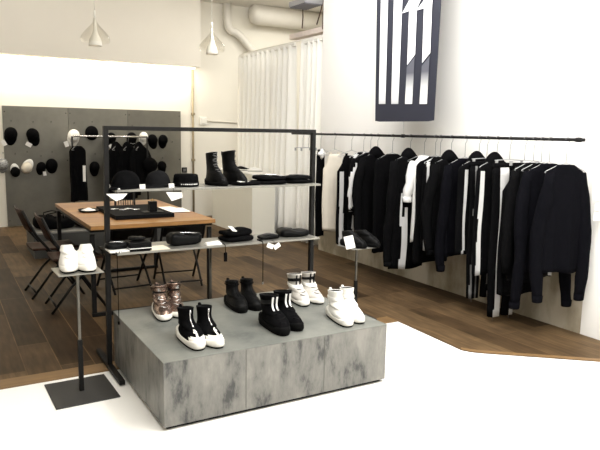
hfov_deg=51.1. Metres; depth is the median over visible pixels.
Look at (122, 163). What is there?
jacket
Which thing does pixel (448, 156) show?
hood
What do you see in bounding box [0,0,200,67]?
wall
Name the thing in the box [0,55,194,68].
led strip
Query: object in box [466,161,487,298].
trousers
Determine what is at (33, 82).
wall
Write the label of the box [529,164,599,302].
sweater
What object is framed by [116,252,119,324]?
strap
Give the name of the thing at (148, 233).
folding chair
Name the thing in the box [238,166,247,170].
sneaker
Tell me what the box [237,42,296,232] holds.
curtain
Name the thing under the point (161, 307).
shoe
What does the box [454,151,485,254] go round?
hooded jacket
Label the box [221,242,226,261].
strap
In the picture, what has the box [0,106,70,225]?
panel
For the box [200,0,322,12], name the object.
ceiling
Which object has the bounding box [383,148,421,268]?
hoodie
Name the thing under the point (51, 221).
duffel bag
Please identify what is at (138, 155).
jacket
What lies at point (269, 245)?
tag
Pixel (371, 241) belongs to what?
shoe
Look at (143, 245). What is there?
box
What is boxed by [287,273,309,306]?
shoe
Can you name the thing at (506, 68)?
wall
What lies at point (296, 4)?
ceiling vent
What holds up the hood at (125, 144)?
attached to the jacket at (122, 163)
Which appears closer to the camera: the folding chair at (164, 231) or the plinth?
the plinth
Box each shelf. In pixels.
[109,183,320,191]
[115,233,319,255]
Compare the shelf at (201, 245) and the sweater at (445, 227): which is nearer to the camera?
the shelf at (201, 245)
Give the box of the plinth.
[113,291,386,428]
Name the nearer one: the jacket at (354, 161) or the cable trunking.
the jacket at (354, 161)
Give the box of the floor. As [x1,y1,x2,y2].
[0,216,599,449]
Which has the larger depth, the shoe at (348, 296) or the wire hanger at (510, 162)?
the wire hanger at (510, 162)
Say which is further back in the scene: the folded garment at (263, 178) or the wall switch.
the wall switch
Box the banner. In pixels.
[375,0,440,121]
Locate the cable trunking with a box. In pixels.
[207,121,237,122]
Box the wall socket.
[182,167,186,172]
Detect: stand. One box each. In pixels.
[44,267,120,409]
[336,245,376,319]
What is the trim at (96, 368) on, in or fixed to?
on the floor
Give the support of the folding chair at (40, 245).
on the floor
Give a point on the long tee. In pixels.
(418, 255)
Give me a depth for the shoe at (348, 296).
3.86 m
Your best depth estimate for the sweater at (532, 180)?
4.56 m
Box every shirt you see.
[402,156,428,241]
[520,163,551,278]
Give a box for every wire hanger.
[495,136,522,162]
[509,136,538,165]
[532,137,554,168]
[544,137,584,172]
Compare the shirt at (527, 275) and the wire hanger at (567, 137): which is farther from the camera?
the shirt at (527, 275)
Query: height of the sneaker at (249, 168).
0.067 m
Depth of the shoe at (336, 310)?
3.80 m
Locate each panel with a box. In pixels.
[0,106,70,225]
[64,108,127,202]
[126,109,181,207]
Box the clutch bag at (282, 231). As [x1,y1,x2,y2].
[276,227,308,236]
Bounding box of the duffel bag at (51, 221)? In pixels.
[32,210,74,229]
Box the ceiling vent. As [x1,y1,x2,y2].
[289,0,322,9]
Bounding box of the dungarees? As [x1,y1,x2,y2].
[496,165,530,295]
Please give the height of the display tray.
0.035 m
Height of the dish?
0.034 m
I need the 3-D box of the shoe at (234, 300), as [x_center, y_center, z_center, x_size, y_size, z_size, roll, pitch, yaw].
[-0.409,0.448,4.072,0.113,0.176,0.315,-3,9,-26]
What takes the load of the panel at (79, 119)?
attached to the wall at (33, 82)
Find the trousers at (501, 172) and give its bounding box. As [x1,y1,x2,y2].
[487,163,523,319]
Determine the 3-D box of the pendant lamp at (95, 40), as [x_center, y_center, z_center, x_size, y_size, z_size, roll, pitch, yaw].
[-1.776,-2.261,5.381,0.250,1.410,0.250,-4,10,-30]
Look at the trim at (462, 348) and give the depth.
4.31 m
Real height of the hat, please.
0.079 m
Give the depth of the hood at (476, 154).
5.15 m
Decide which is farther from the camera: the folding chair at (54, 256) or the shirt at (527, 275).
the folding chair at (54, 256)
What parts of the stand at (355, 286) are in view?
plate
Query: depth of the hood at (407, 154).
5.89 m
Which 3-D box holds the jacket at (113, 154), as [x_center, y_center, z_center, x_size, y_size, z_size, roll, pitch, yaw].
[-2.800,-0.875,9.650,0.155,0.812,0.482,8,11,39]
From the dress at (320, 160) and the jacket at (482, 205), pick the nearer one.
the jacket at (482, 205)
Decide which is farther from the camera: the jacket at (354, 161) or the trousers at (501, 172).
the jacket at (354, 161)
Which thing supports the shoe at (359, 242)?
on the stand at (355, 286)
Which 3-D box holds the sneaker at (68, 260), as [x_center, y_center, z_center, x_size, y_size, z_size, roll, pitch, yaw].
[-1.302,0.179,3.542,0.115,0.128,0.321,-3,9,-22]
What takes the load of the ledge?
attached to the wall at (506, 68)
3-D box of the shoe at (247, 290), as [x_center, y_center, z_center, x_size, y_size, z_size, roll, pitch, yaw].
[-0.334,0.443,4.118,0.113,0.176,0.315,-3,9,-26]
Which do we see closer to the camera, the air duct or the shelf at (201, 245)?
the shelf at (201, 245)
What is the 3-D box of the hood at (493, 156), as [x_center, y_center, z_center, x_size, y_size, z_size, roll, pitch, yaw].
[1.571,-0.531,5.027,0.210,0.112,0.110,-3,9,-24]
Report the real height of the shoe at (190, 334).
0.189 m
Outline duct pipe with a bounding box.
[223,3,256,51]
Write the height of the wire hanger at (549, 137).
0.256 m
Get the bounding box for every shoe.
[151,282,172,321]
[166,279,183,317]
[176,304,205,350]
[196,302,224,348]
[224,278,247,313]
[239,276,261,310]
[258,293,290,335]
[273,289,303,331]
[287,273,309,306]
[301,271,323,304]
[326,287,353,327]
[340,230,366,248]
[340,285,364,323]
[355,230,380,247]
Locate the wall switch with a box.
[199,117,206,124]
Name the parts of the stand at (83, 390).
plate, plate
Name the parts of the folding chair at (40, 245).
backrest, leg, seat, leg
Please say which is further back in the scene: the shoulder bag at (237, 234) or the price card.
the price card
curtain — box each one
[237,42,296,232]
[296,36,322,243]
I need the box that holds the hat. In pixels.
[173,173,198,186]
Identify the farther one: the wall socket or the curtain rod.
the wall socket
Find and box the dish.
[78,208,98,212]
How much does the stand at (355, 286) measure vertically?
0.594 m
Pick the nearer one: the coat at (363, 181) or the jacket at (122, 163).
the coat at (363, 181)
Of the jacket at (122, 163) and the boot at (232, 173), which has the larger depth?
the jacket at (122, 163)
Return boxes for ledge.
[289,26,322,39]
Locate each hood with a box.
[111,141,120,147]
[122,142,131,147]
[134,142,142,147]
[368,146,383,156]
[400,148,416,159]
[440,149,457,162]
[467,151,485,161]
[484,152,504,163]
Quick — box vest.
[420,157,440,249]
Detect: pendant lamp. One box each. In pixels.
[89,0,101,46]
[206,0,224,54]
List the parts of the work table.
leg, leg, leg, leg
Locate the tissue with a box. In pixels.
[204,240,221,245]
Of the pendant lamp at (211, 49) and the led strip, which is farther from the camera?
the led strip
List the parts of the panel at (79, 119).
cap, crown, cap, cap, crown, cap, crown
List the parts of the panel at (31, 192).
cap, crown, cap, crown, cap, crown, crown, cap, cap, crown, cap, crown, cap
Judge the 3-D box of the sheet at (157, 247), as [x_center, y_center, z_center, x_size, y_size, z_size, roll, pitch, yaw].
[-0.897,0.142,3.938,0.125,0.003,0.140,-4,10,-30]
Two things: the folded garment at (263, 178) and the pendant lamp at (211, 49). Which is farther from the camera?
the pendant lamp at (211, 49)
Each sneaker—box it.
[59,245,77,273]
[77,244,96,272]
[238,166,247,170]
[247,167,262,170]
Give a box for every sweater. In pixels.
[434,158,467,271]
[509,163,571,309]
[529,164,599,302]
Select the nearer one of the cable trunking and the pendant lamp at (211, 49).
the pendant lamp at (211, 49)
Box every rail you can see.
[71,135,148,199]
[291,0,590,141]
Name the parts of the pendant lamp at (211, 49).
lamp shade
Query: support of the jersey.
hanging from the wire hanger
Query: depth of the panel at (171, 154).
10.42 m
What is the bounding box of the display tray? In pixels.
[96,204,173,219]
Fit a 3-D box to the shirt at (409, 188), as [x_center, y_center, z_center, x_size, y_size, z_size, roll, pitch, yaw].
[1.128,-0.231,5.819,0.376,0.816,0.112,8,11,38]
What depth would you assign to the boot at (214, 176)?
4.12 m
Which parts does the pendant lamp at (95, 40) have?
lamp shade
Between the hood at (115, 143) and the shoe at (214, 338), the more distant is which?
the hood at (115, 143)
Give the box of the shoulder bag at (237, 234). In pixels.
[218,226,253,241]
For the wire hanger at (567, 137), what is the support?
hanging from the rail at (577, 139)
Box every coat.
[69,146,87,201]
[352,146,384,233]
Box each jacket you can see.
[109,141,121,193]
[116,142,140,199]
[129,142,151,183]
[347,152,368,215]
[421,149,457,256]
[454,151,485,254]
[472,152,505,275]
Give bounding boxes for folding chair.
[13,205,84,299]
[34,212,105,314]
[96,229,154,294]
[153,225,205,285]
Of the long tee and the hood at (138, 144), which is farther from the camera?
the hood at (138, 144)
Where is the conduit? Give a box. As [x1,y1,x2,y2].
[191,69,194,211]
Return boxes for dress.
[315,148,325,236]
[322,152,341,230]
[336,153,355,244]
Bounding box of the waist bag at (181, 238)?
[166,231,201,245]
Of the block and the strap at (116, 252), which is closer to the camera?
the strap at (116, 252)
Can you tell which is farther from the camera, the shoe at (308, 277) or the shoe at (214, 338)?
the shoe at (308, 277)
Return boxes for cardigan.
[501,163,532,282]
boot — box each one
[204,152,227,185]
[221,150,247,184]
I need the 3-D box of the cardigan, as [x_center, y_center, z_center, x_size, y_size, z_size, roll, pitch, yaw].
[1.747,-0.014,4.775,0.522,0.917,0.114,-2,9,-21]
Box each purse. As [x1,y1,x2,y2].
[104,241,126,249]
[128,236,145,240]
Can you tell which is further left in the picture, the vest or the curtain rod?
the curtain rod
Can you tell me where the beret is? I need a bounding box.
[143,157,157,172]
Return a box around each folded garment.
[251,174,286,183]
[285,174,312,182]
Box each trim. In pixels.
[0,316,397,389]
[461,347,599,361]
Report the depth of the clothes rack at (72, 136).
9.62 m
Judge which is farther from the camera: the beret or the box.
the beret
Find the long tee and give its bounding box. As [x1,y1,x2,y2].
[412,156,446,263]
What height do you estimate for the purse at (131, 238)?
0.027 m
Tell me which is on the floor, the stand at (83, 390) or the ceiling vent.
the stand at (83, 390)
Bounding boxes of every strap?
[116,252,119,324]
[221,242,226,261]
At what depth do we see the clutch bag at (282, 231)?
4.43 m
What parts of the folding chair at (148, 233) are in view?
leg, seat, leg, backrest, leg, leg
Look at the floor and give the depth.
3.94 m
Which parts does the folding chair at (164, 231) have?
leg, leg, backrest, leg, leg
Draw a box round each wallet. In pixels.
[105,248,129,252]
[257,233,278,239]
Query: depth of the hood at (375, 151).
6.33 m
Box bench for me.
[26,225,165,258]
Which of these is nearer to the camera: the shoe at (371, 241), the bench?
the shoe at (371, 241)
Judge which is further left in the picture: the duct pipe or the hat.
the hat
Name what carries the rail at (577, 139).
hanging from the ceiling
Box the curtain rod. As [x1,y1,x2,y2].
[242,34,322,53]
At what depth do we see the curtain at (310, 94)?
8.26 m
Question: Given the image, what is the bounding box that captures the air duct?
[248,4,322,29]
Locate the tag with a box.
[266,240,280,249]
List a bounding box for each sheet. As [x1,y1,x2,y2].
[150,245,169,250]
[162,208,189,211]
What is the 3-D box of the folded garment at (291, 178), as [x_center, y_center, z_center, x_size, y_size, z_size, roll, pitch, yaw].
[-0.025,-0.333,4.462,0.212,0.062,0.203,-4,10,-32]
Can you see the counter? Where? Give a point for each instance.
(253, 209)
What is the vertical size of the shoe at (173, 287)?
0.188 m
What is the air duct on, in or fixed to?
attached to the ceiling
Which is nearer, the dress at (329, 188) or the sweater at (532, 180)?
the sweater at (532, 180)
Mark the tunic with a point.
(350, 226)
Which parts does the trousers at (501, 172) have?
trouser leg, trouser leg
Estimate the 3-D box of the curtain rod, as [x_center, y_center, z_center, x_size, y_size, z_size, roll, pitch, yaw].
[-0.270,-2.530,8.818,0.020,0.020,2.540,-4,10,-30]
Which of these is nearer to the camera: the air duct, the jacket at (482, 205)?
the jacket at (482, 205)
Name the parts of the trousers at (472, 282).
trouser leg, trouser leg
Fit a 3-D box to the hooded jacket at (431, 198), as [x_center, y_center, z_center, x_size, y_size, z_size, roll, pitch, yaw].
[1.309,-0.190,5.525,0.567,0.941,0.126,-3,9,-24]
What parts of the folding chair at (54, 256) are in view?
backrest, leg, leg, leg, seat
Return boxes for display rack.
[96,126,320,385]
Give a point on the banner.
(407, 31)
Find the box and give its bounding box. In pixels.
[124,239,151,251]
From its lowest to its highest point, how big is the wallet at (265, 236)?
0.039 m
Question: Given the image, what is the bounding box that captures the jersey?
[372,154,399,252]
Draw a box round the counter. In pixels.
[212,168,274,234]
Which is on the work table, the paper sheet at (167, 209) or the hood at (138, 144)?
the paper sheet at (167, 209)
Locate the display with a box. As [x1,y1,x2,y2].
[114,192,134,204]
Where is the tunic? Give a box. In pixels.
[347,152,364,230]
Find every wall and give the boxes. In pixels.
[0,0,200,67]
[0,2,304,226]
[318,0,599,339]
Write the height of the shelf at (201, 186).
0.012 m
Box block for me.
[141,199,163,212]
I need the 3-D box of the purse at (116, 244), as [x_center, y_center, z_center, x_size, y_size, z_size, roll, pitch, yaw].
[-1.127,0.119,3.837,0.132,0.046,0.100,-5,10,-35]
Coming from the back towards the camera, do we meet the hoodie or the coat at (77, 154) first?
the coat at (77, 154)
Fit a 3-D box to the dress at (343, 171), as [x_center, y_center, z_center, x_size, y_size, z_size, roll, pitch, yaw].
[0.547,-0.283,6.844,0.349,0.993,0.086,-3,9,-26]
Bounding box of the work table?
[55,199,214,316]
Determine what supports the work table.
on the floor
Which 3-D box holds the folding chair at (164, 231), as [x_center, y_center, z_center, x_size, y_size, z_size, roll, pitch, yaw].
[-1.181,0.245,6.133,0.424,0.673,0.526,-3,9,-24]
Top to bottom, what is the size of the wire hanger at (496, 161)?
0.221 m
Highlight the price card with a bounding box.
[344,235,355,249]
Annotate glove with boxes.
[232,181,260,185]
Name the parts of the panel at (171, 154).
cap, crown, cap, crown, cap, crown, cap, cap, crown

